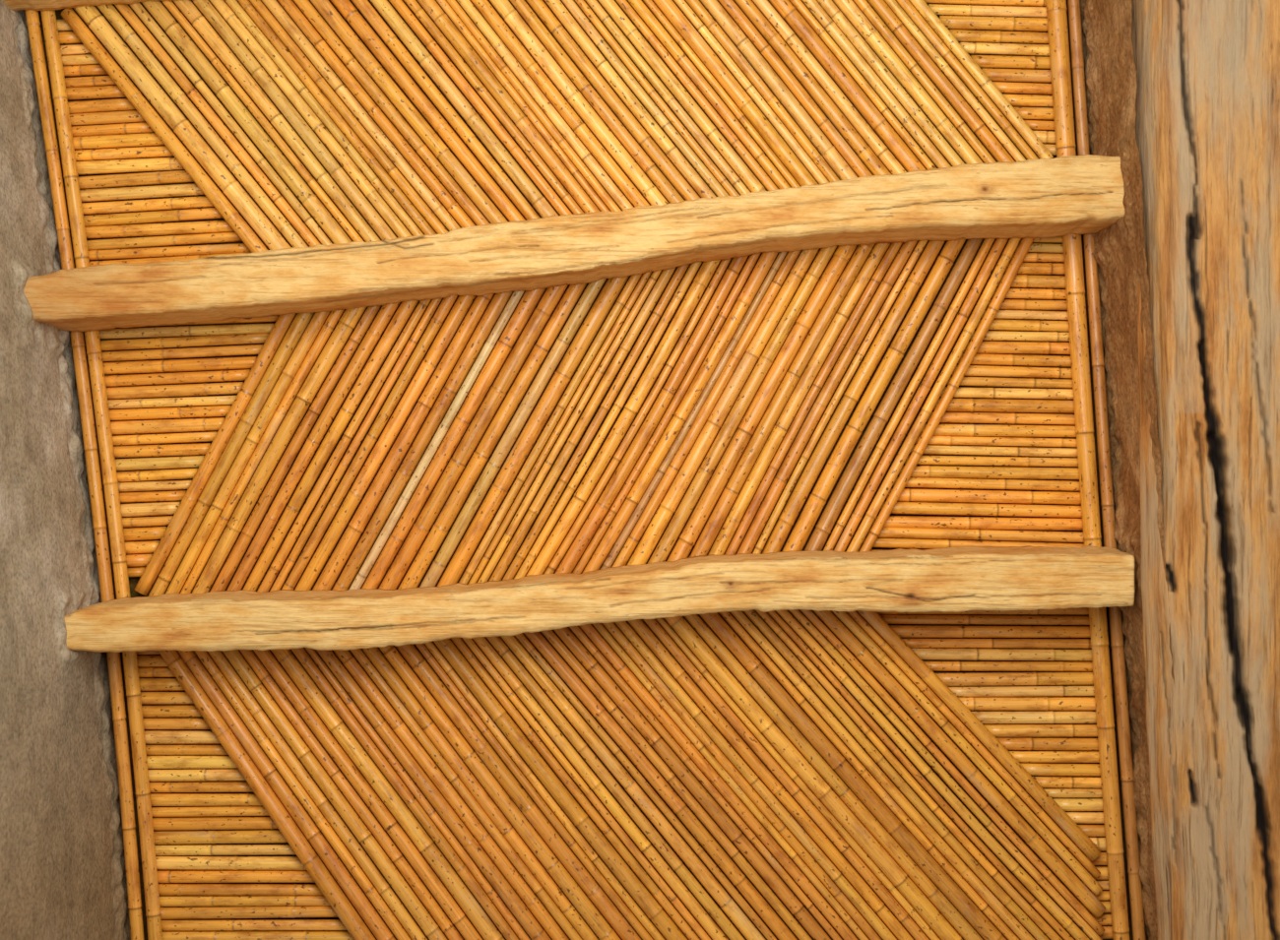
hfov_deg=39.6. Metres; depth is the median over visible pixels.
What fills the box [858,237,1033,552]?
cane
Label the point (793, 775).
cane
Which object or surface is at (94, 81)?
cane
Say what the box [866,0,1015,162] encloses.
cane
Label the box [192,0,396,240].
cane
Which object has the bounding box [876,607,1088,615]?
cane
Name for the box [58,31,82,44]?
cane
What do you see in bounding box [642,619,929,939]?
cane
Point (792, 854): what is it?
cane
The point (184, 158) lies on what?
cane
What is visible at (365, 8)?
cane
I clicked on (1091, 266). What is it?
cane
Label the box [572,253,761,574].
cane
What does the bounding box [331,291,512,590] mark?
cane
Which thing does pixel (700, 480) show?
cane
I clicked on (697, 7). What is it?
cane
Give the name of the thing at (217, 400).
cane
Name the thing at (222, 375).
cane
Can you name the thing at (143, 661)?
cane
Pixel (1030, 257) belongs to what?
cane
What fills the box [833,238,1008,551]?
cane
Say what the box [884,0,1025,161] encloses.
cane
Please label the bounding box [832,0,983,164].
cane
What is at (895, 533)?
cane
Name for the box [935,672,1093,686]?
cane
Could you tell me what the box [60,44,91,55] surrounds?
cane
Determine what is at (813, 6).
cane
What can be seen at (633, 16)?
cane
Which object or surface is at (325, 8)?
cane
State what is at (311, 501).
cane
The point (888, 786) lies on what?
cane
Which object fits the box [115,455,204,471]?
cane
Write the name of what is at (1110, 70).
wall
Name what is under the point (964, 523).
cane
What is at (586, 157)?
cane
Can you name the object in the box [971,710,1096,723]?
cane
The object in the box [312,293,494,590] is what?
cane
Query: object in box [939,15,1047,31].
cane
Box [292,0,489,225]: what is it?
cane
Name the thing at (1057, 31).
cane
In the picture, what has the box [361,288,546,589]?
cane
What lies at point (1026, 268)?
cane
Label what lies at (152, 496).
cane
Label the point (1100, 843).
cane
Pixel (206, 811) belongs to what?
cane
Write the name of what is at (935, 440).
cane
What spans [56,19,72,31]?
cane
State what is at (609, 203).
cane
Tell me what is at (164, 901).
cane
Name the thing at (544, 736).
cane
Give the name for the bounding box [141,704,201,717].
cane
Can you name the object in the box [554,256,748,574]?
cane
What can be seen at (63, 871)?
wall
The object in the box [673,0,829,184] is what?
cane
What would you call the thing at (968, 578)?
joist
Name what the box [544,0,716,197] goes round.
cane
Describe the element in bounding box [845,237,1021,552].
cane
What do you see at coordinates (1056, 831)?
cane
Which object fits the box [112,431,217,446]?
cane
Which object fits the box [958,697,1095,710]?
cane
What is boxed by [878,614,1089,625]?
cane
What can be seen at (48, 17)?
cane
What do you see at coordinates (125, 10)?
cane
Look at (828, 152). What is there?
cane
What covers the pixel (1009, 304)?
cane
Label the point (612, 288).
cane
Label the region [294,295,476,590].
cane
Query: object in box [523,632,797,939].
cane
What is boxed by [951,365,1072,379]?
cane
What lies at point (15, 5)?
joist
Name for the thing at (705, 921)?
cane
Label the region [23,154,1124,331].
joist
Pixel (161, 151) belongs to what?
cane
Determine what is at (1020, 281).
cane
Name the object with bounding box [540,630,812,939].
cane
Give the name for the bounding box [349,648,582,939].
cane
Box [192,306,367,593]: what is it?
cane
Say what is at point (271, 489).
cane
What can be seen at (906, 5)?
cane
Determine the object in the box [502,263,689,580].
cane
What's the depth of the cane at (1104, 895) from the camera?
2.18 m
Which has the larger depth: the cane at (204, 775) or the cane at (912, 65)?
the cane at (204, 775)
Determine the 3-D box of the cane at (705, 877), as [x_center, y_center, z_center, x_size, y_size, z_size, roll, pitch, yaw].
[0.006,0.408,2.169,0.019,0.019,0.596,-39,-90,0]
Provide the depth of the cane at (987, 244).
2.16 m
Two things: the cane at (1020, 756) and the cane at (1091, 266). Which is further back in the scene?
the cane at (1020, 756)
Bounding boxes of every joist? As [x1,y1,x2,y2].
[1,0,157,11]
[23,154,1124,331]
[64,545,1134,652]
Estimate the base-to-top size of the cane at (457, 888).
0.022 m
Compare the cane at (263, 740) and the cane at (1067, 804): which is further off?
the cane at (1067, 804)
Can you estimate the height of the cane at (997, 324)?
0.014 m
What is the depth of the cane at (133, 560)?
2.18 m
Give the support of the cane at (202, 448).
on the cane at (48, 17)
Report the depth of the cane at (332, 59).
2.16 m
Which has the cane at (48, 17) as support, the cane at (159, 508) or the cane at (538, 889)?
the cane at (159, 508)
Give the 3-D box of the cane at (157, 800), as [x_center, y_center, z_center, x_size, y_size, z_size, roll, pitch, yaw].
[-0.537,0.406,2.187,0.149,0.016,0.016,0,-90,0]
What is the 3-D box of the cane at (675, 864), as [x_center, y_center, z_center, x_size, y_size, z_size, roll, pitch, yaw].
[-0.014,0.408,2.166,0.015,0.015,0.591,-39,-90,0]
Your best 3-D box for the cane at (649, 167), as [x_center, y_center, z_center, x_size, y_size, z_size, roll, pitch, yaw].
[-0.069,-0.470,2.166,0.018,0.016,0.443,-38,-90,0]
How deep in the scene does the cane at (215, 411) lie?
2.18 m
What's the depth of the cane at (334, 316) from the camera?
2.16 m
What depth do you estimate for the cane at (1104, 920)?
2.18 m
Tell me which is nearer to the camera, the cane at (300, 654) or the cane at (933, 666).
the cane at (300, 654)
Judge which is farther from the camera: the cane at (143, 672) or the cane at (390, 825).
the cane at (143, 672)
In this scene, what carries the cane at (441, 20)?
on the joist at (15, 5)
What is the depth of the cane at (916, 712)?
2.16 m
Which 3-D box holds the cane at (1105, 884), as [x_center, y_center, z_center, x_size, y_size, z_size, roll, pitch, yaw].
[0.565,0.511,2.186,0.052,0.012,0.012,0,-90,0]
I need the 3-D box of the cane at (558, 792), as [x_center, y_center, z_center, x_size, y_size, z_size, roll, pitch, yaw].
[-0.082,0.412,2.166,0.023,0.021,0.578,-38,-90,0]
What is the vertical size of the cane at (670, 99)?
0.013 m
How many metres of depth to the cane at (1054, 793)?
2.18 m
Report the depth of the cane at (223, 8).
2.16 m
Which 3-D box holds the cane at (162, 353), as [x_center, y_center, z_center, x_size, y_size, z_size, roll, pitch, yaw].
[-0.567,-0.144,2.187,0.210,0.013,0.013,-3,-90,0]
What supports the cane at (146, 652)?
on the cane at (48, 17)
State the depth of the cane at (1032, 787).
2.16 m
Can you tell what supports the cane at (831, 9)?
on the joist at (15, 5)
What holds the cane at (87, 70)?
on the cane at (48, 17)
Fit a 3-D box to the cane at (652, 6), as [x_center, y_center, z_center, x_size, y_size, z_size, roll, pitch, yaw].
[0.082,-0.482,2.168,0.011,0.010,0.421,-39,-90,0]
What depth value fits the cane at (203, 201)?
2.18 m
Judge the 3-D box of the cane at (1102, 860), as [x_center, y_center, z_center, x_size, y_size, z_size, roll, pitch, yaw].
[0.562,0.478,2.186,0.052,0.017,0.017,0,-90,0]
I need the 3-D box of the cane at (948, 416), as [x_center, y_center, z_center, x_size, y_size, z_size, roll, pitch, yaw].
[0.452,-0.064,2.187,0.199,0.014,0.014,1,-90,0]
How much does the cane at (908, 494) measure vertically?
0.017 m
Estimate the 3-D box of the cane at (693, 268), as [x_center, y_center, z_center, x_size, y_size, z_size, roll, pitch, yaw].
[-0.037,-0.062,2.169,0.014,0.012,0.494,29,-90,0]
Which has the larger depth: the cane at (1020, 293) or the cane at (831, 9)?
the cane at (1020, 293)
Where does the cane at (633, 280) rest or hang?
on the joist at (1083, 194)
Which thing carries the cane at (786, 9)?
on the joist at (15, 5)
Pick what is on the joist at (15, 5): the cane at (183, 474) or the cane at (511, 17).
the cane at (511, 17)
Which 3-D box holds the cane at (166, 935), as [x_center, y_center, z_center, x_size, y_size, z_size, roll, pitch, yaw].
[-0.473,0.576,2.187,0.251,0.018,0.018,0,-90,0]
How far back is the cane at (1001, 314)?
2.18 m
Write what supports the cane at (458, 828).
on the joist at (968, 578)
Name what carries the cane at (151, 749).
on the cane at (48, 17)
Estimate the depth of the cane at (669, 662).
2.16 m
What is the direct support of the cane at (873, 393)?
on the joist at (1083, 194)
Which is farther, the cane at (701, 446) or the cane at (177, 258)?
the cane at (177, 258)
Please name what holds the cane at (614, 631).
on the joist at (968, 578)
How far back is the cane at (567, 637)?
2.16 m
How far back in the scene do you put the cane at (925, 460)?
2.18 m
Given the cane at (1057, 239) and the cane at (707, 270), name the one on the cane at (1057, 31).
the cane at (1057, 239)
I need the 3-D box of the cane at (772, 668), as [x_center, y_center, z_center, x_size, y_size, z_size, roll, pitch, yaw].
[0.297,0.395,2.169,0.014,0.012,0.655,-42,-90,0]
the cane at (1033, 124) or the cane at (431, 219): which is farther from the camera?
the cane at (1033, 124)
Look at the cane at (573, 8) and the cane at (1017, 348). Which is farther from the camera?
the cane at (1017, 348)
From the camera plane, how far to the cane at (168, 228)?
2.18 m
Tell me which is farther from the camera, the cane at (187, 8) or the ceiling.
the ceiling
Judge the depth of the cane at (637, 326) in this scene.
2.16 m
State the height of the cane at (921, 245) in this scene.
0.010 m
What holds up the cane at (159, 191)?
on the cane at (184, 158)
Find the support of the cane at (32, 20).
on the joist at (15, 5)
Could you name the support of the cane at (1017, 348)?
on the cane at (1057, 31)
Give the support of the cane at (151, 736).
on the cane at (48, 17)
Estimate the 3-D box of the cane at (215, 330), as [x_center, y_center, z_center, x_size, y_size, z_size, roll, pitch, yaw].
[-0.562,-0.171,2.187,0.227,0.013,0.013,-2,-90,0]
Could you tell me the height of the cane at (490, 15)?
0.017 m
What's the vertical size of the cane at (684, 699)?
0.014 m
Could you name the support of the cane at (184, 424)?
on the cane at (48, 17)
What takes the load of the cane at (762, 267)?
on the joist at (1083, 194)
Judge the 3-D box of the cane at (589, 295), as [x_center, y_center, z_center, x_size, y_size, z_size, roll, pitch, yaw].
[-0.153,-0.048,2.166,0.018,0.018,0.485,29,-90,0]
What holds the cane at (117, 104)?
on the cane at (48, 17)
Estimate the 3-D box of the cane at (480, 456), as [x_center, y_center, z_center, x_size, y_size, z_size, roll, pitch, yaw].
[-0.177,-0.045,2.168,0.021,0.021,0.483,29,-90,0]
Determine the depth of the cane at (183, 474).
2.18 m
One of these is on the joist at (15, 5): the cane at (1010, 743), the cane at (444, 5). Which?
the cane at (444, 5)
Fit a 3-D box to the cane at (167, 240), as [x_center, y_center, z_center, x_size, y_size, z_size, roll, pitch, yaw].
[-0.589,-0.281,2.186,0.203,0.013,0.013,-3,-90,0]
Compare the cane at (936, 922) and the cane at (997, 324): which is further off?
the cane at (997, 324)
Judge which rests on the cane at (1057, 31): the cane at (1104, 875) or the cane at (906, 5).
the cane at (1104, 875)
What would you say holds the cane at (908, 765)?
on the joist at (968, 578)
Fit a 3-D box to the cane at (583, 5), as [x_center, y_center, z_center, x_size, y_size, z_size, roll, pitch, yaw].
[0.004,-0.475,2.166,0.011,0.010,0.432,-38,-90,0]
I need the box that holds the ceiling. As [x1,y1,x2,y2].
[27,0,1133,939]
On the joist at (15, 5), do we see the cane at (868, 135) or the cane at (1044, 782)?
the cane at (868, 135)
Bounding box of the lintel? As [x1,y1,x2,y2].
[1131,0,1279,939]
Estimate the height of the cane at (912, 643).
0.013 m
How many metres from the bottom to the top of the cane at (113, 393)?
0.015 m
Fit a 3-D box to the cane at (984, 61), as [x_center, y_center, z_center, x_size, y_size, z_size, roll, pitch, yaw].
[0.464,-0.502,2.187,0.114,0.016,0.016,1,-90,0]
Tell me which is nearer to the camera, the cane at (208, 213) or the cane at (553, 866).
the cane at (553, 866)
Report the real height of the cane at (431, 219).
0.013 m
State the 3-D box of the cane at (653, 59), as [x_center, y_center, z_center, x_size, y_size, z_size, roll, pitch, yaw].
[0.035,-0.477,2.166,0.016,0.017,0.428,-39,-90,0]
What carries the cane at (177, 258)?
on the cane at (48, 17)
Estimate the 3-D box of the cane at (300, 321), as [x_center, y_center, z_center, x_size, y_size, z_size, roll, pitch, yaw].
[-0.498,-0.022,2.168,0.020,0.019,0.443,28,-90,0]
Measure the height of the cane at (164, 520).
0.012 m
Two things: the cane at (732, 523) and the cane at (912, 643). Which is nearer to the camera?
the cane at (732, 523)
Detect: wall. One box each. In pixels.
[0,0,130,939]
[1079,0,1175,939]
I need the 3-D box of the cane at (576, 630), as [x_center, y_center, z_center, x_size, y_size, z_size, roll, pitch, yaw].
[0.098,0.403,2.166,0.011,0.010,0.613,-40,-90,0]
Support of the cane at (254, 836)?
on the cane at (48, 17)
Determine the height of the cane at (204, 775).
0.015 m
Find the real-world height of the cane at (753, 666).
0.021 m
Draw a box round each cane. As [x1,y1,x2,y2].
[24,9,144,939]
[40,9,162,939]
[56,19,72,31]
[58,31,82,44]
[60,7,267,253]
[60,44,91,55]
[62,54,99,65]
[63,64,108,76]
[64,75,116,87]
[65,85,126,100]
[67,98,135,114]
[69,110,145,126]
[71,122,154,136]
[72,132,164,149]
[73,5,290,250]
[74,145,174,161]
[75,157,184,175]
[78,170,193,189]
[79,183,204,201]
[81,195,214,214]
[83,207,223,226]
[84,220,234,239]
[86,231,242,250]
[88,243,251,259]
[89,252,251,265]
[96,3,308,247]
[98,323,274,339]
[100,332,269,351]
[101,344,263,362]
[102,356,256,375]
[104,369,250,386]
[106,382,243,399]
[107,395,236,409]
[109,405,231,420]
[110,417,224,435]
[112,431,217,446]
[113,3,320,247]
[113,443,210,457]
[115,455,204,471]
[116,468,197,482]
[118,480,191,492]
[119,490,186,503]
[120,501,180,516]
[122,515,173,527]
[123,526,166,541]
[124,540,159,554]
[126,553,152,567]
[127,567,145,577]
[128,1,332,245]
[134,313,296,595]
[136,650,160,654]
[136,655,168,667]
[137,667,175,677]
[138,678,184,691]
[140,0,352,243]
[140,692,193,704]
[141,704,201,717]
[143,718,210,729]
[144,315,279,326]
[144,730,220,744]
[145,745,228,755]
[146,756,237,768]
[147,768,245,781]
[148,312,315,596]
[149,781,254,792]
[150,793,262,806]
[151,806,269,817]
[152,817,278,831]
[153,830,287,844]
[154,844,295,855]
[155,856,306,870]
[157,870,315,883]
[158,650,376,939]
[158,884,323,895]
[159,896,330,906]
[160,0,364,242]
[160,905,338,919]
[161,919,347,931]
[162,931,353,939]
[164,311,330,594]
[172,0,380,242]
[177,650,396,939]
[180,309,344,593]
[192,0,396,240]
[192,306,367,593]
[193,650,411,939]
[207,650,427,939]
[208,0,412,237]
[209,305,381,591]
[222,649,447,939]
[224,0,423,236]
[226,302,399,590]
[236,0,436,234]
[239,649,463,939]
[242,300,419,591]
[249,0,448,234]
[253,649,482,939]
[256,299,431,592]
[260,0,460,231]
[269,298,442,591]
[270,649,505,939]
[277,0,475,227]
[281,294,457,590]
[291,647,518,939]
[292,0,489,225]
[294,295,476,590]
[304,647,530,939]
[310,0,507,223]
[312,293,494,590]
[316,649,551,939]
[329,0,525,221]
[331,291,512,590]
[333,649,570,939]
[349,290,524,589]
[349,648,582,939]
[351,0,540,220]
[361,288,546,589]
[361,647,598,939]
[369,0,558,217]
[378,284,568,589]
[379,645,621,939]
[388,0,572,215]
[394,643,641,939]
[397,283,586,589]
[403,0,584,214]
[414,643,653,939]
[417,0,599,213]
[419,278,606,587]
[424,641,665,939]
[433,639,687,939]
[436,0,610,211]
[436,275,630,586]
[446,0,621,211]
[449,638,700,939]
[456,0,634,210]
[458,273,641,584]
[461,638,711,939]
[467,271,651,584]
[470,0,649,206]
[472,637,728,939]
[477,269,662,582]
[486,636,745,939]
[488,266,676,580]
[489,0,669,205]
[500,636,766,939]
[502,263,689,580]
[510,0,684,202]
[513,261,702,579]
[514,633,776,939]
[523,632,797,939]
[525,0,700,200]
[526,259,720,575]
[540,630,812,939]
[543,257,731,574]
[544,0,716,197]
[553,627,831,939]
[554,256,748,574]
[561,0,729,196]
[569,626,842,939]
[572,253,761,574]
[575,0,739,195]
[578,624,858,939]
[581,252,778,574]
[584,0,750,194]
[592,623,869,939]
[598,0,766,191]
[599,252,787,570]
[601,622,882,939]
[612,250,801,567]
[614,621,896,939]
[615,0,778,191]
[626,248,820,565]
[627,0,790,189]
[627,619,913,939]
[642,0,800,188]
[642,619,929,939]
[647,245,837,564]
[653,0,818,186]
[654,618,940,939]
[664,616,962,939]
[666,245,857,561]
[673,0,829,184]
[683,614,983,939]
[685,0,839,182]
[689,243,875,557]
[699,0,857,180]
[699,612,1006,939]
[707,243,891,555]
[717,0,872,177]
[718,611,1020,939]
[724,242,902,555]
[729,611,1034,939]
[734,0,891,175]
[736,240,918,554]
[743,609,1049,939]
[752,0,906,174]
[752,240,928,554]
[755,609,1062,939]
[761,240,945,554]
[767,610,1074,939]
[768,0,926,172]
[775,609,1089,939]
[782,239,965,552]
[787,609,1102,939]
[789,0,936,169]
[799,609,1104,935]
[801,0,951,168]
[804,238,983,551]
[812,610,1105,917]
[817,0,964,166]
[823,238,995,550]
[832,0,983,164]
[832,610,1102,895]
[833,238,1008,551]
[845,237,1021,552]
[845,610,1100,878]
[853,0,996,163]
[856,610,1100,860]
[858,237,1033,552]
[861,537,1084,548]
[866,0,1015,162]
[866,526,1084,542]
[871,515,1083,530]
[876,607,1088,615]
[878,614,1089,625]
[879,501,1082,517]
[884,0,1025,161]
[885,488,1081,505]
[889,625,1090,638]
[892,476,1080,491]
[896,0,1038,159]
[897,465,1079,479]
[901,639,1091,648]
[904,454,1078,467]
[909,0,1053,158]
[909,445,1077,457]
[910,647,1091,661]
[914,435,1077,447]
[919,423,1076,437]
[923,661,1092,671]
[924,0,1046,6]
[926,411,1075,425]
[928,3,1047,17]
[932,398,1074,413]
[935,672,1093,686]
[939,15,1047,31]
[939,386,1073,399]
[946,376,1072,388]
[948,686,1094,697]
[949,29,1048,43]
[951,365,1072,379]
[957,353,1071,367]
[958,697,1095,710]
[960,42,1049,56]
[962,340,1070,354]
[969,330,1069,341]
[970,55,1050,68]
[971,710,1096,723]
[974,319,1068,331]
[981,67,1051,82]
[981,309,1068,319]
[983,724,1097,737]
[985,299,1067,310]
[991,287,1066,299]
[992,81,1052,94]
[995,737,1098,751]
[996,274,1065,288]
[1003,94,1053,107]
[1003,261,1064,274]
[1009,253,1064,262]
[1009,751,1099,763]
[1013,106,1054,120]
[1014,243,1063,253]
[1019,235,1062,243]
[1020,763,1100,776]
[1024,120,1054,129]
[1032,130,1055,143]
[1032,776,1101,788]
[1043,143,1056,155]
[1043,788,1102,798]
[1045,0,1129,939]
[1052,798,1103,811]
[1065,812,1104,824]
[1067,0,1146,939]
[1073,837,1106,851]
[1074,852,1107,865]
[1077,825,1105,836]
[1077,866,1108,880]
[1079,900,1110,912]
[1080,913,1111,925]
[1080,926,1113,939]
[1082,881,1109,890]
[1090,891,1110,900]
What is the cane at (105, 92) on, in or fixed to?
on the cane at (48, 17)
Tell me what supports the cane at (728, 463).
on the joist at (1083, 194)
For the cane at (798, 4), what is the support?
on the joist at (15, 5)
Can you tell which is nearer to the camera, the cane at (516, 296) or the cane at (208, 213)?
the cane at (516, 296)
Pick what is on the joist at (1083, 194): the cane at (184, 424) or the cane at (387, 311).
the cane at (387, 311)
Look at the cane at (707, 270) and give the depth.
2.16 m
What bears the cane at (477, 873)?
on the joist at (968, 578)
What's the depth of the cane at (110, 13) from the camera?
2.16 m
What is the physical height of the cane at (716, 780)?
0.015 m
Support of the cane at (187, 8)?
on the joist at (15, 5)
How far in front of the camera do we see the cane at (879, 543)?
2.18 m
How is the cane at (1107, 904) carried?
on the cane at (1057, 31)
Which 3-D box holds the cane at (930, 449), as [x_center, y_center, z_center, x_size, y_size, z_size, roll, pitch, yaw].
[0.443,-0.023,2.186,0.222,0.012,0.012,1,-90,0]
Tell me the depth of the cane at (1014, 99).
2.18 m
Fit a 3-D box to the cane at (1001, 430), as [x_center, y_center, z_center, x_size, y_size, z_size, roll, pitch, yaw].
[0.448,-0.048,2.186,0.207,0.015,0.015,1,-90,0]
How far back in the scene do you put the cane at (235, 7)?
2.16 m
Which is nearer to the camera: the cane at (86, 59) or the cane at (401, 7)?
the cane at (401, 7)
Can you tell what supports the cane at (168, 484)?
on the cane at (48, 17)
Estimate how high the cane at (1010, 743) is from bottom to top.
0.016 m
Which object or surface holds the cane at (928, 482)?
on the cane at (1057, 31)
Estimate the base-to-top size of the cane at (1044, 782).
0.014 m
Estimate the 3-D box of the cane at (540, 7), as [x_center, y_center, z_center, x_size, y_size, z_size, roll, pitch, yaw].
[-0.049,-0.472,2.169,0.019,0.018,0.440,-38,-90,0]
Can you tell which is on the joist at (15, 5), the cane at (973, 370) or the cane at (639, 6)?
the cane at (639, 6)
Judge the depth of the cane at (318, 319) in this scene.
2.16 m
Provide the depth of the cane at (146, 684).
2.18 m
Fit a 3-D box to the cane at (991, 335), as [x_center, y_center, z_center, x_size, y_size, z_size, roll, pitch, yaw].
[0.473,-0.165,2.186,0.140,0.012,0.012,1,-90,0]
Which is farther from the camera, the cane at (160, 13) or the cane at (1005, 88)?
the cane at (1005, 88)
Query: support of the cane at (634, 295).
on the joist at (1083, 194)
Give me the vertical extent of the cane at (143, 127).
0.014 m
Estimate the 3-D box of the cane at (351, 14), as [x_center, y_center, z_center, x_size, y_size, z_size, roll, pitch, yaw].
[-0.274,-0.458,2.169,0.020,0.019,0.480,-39,-90,0]
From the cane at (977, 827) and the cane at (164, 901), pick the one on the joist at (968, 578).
the cane at (977, 827)
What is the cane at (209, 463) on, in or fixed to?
on the joist at (1083, 194)
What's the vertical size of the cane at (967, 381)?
0.012 m
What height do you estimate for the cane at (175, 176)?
0.016 m
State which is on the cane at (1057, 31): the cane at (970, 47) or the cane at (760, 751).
the cane at (970, 47)
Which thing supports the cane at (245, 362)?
on the cane at (48, 17)
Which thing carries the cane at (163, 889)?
on the cane at (48, 17)
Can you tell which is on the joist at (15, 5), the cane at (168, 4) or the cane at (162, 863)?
the cane at (168, 4)
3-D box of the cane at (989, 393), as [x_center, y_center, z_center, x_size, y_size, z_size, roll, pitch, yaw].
[0.458,-0.094,2.187,0.180,0.014,0.013,1,-90,0]
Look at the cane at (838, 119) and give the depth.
2.16 m
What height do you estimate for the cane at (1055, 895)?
0.011 m
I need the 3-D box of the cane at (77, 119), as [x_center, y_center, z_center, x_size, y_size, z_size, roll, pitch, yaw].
[-0.659,-0.433,2.187,0.103,0.015,0.015,-3,-90,0]
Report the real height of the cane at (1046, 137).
0.016 m
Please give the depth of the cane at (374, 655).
2.16 m
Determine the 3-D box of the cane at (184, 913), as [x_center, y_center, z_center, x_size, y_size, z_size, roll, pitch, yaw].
[-0.485,0.544,2.187,0.231,0.016,0.016,-1,-90,0]
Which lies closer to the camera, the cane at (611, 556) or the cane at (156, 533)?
the cane at (611, 556)
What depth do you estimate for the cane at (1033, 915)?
2.16 m
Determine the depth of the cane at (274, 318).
2.18 m
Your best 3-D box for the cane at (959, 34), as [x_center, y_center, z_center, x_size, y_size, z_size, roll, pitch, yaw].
[0.449,-0.533,2.187,0.138,0.014,0.014,2,-90,0]
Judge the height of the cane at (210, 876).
0.016 m
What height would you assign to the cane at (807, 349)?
0.019 m
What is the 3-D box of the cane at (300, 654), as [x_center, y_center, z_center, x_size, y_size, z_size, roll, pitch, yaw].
[-0.271,0.415,2.166,0.015,0.014,0.553,-36,-90,0]
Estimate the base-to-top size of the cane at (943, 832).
0.013 m
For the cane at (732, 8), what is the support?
on the joist at (1083, 194)
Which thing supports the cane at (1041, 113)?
on the cane at (1057, 31)
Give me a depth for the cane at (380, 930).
2.16 m
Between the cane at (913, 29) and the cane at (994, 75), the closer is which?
the cane at (913, 29)
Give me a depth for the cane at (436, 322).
2.16 m
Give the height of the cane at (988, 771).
0.013 m
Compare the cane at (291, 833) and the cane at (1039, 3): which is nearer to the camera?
the cane at (291, 833)
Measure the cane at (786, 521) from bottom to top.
0.020 m
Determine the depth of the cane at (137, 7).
2.16 m
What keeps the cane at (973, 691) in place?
on the cane at (1057, 31)
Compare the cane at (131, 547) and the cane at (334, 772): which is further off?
the cane at (131, 547)
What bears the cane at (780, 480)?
on the joist at (1083, 194)
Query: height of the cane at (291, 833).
0.023 m
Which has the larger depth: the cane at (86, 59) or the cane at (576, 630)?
the cane at (86, 59)
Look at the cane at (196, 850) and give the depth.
2.18 m
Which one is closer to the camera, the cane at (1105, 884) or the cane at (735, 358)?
the cane at (735, 358)
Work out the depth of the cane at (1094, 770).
2.18 m
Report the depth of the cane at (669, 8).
2.16 m
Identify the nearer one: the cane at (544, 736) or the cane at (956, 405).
the cane at (544, 736)
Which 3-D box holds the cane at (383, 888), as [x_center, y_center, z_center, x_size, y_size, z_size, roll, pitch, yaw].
[-0.380,0.417,2.168,0.017,0.017,0.545,-35,-90,0]
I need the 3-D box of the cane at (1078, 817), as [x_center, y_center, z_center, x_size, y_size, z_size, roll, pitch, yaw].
[0.554,0.428,2.186,0.062,0.015,0.014,0,-90,0]
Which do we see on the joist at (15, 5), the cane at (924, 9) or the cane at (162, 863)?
the cane at (924, 9)
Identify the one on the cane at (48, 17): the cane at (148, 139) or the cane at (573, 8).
the cane at (148, 139)
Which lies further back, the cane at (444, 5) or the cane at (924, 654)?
the cane at (924, 654)
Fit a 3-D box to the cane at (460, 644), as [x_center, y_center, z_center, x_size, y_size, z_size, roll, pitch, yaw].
[-0.062,0.412,2.169,0.014,0.012,0.582,-38,-90,0]
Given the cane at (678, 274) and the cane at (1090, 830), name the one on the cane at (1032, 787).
the cane at (1090, 830)
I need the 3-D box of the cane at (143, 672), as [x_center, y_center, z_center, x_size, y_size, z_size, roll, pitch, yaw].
[-0.598,0.249,2.186,0.058,0.013,0.012,0,-90,0]
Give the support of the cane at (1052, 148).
on the cane at (1057, 31)
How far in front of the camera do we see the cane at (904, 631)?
2.18 m
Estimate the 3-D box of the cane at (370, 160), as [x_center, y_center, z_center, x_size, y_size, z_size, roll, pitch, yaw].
[-0.388,-0.453,2.168,0.013,0.013,0.495,-39,-90,0]
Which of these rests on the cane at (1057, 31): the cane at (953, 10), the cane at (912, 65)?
the cane at (953, 10)
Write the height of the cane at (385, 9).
0.019 m
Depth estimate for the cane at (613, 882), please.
2.16 m
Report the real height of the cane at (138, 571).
0.012 m
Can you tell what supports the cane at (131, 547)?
on the cane at (48, 17)
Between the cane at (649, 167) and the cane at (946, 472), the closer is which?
the cane at (649, 167)
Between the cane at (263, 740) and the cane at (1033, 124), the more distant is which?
the cane at (1033, 124)
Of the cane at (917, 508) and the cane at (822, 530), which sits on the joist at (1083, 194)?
the cane at (822, 530)
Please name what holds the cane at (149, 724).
on the cane at (48, 17)
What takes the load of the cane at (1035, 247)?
on the cane at (1057, 31)
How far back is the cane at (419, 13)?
2.16 m
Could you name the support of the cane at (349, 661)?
on the joist at (968, 578)
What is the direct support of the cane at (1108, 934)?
on the cane at (1057, 31)
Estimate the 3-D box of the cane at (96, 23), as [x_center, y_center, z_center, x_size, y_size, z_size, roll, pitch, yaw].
[-0.560,-0.419,2.169,0.023,0.024,0.463,-39,-90,0]
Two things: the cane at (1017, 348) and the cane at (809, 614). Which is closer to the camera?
the cane at (809, 614)
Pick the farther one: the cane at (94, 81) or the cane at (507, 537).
the cane at (94, 81)
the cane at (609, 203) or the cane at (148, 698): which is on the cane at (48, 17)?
the cane at (148, 698)
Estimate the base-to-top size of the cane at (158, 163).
0.017 m
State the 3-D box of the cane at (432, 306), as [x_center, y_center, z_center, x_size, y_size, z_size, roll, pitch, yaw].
[-0.345,-0.034,2.169,0.012,0.011,0.465,29,-90,0]
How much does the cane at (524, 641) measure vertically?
0.010 m
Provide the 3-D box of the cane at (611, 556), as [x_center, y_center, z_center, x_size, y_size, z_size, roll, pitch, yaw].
[0.068,-0.074,2.169,0.012,0.011,0.496,30,-90,0]

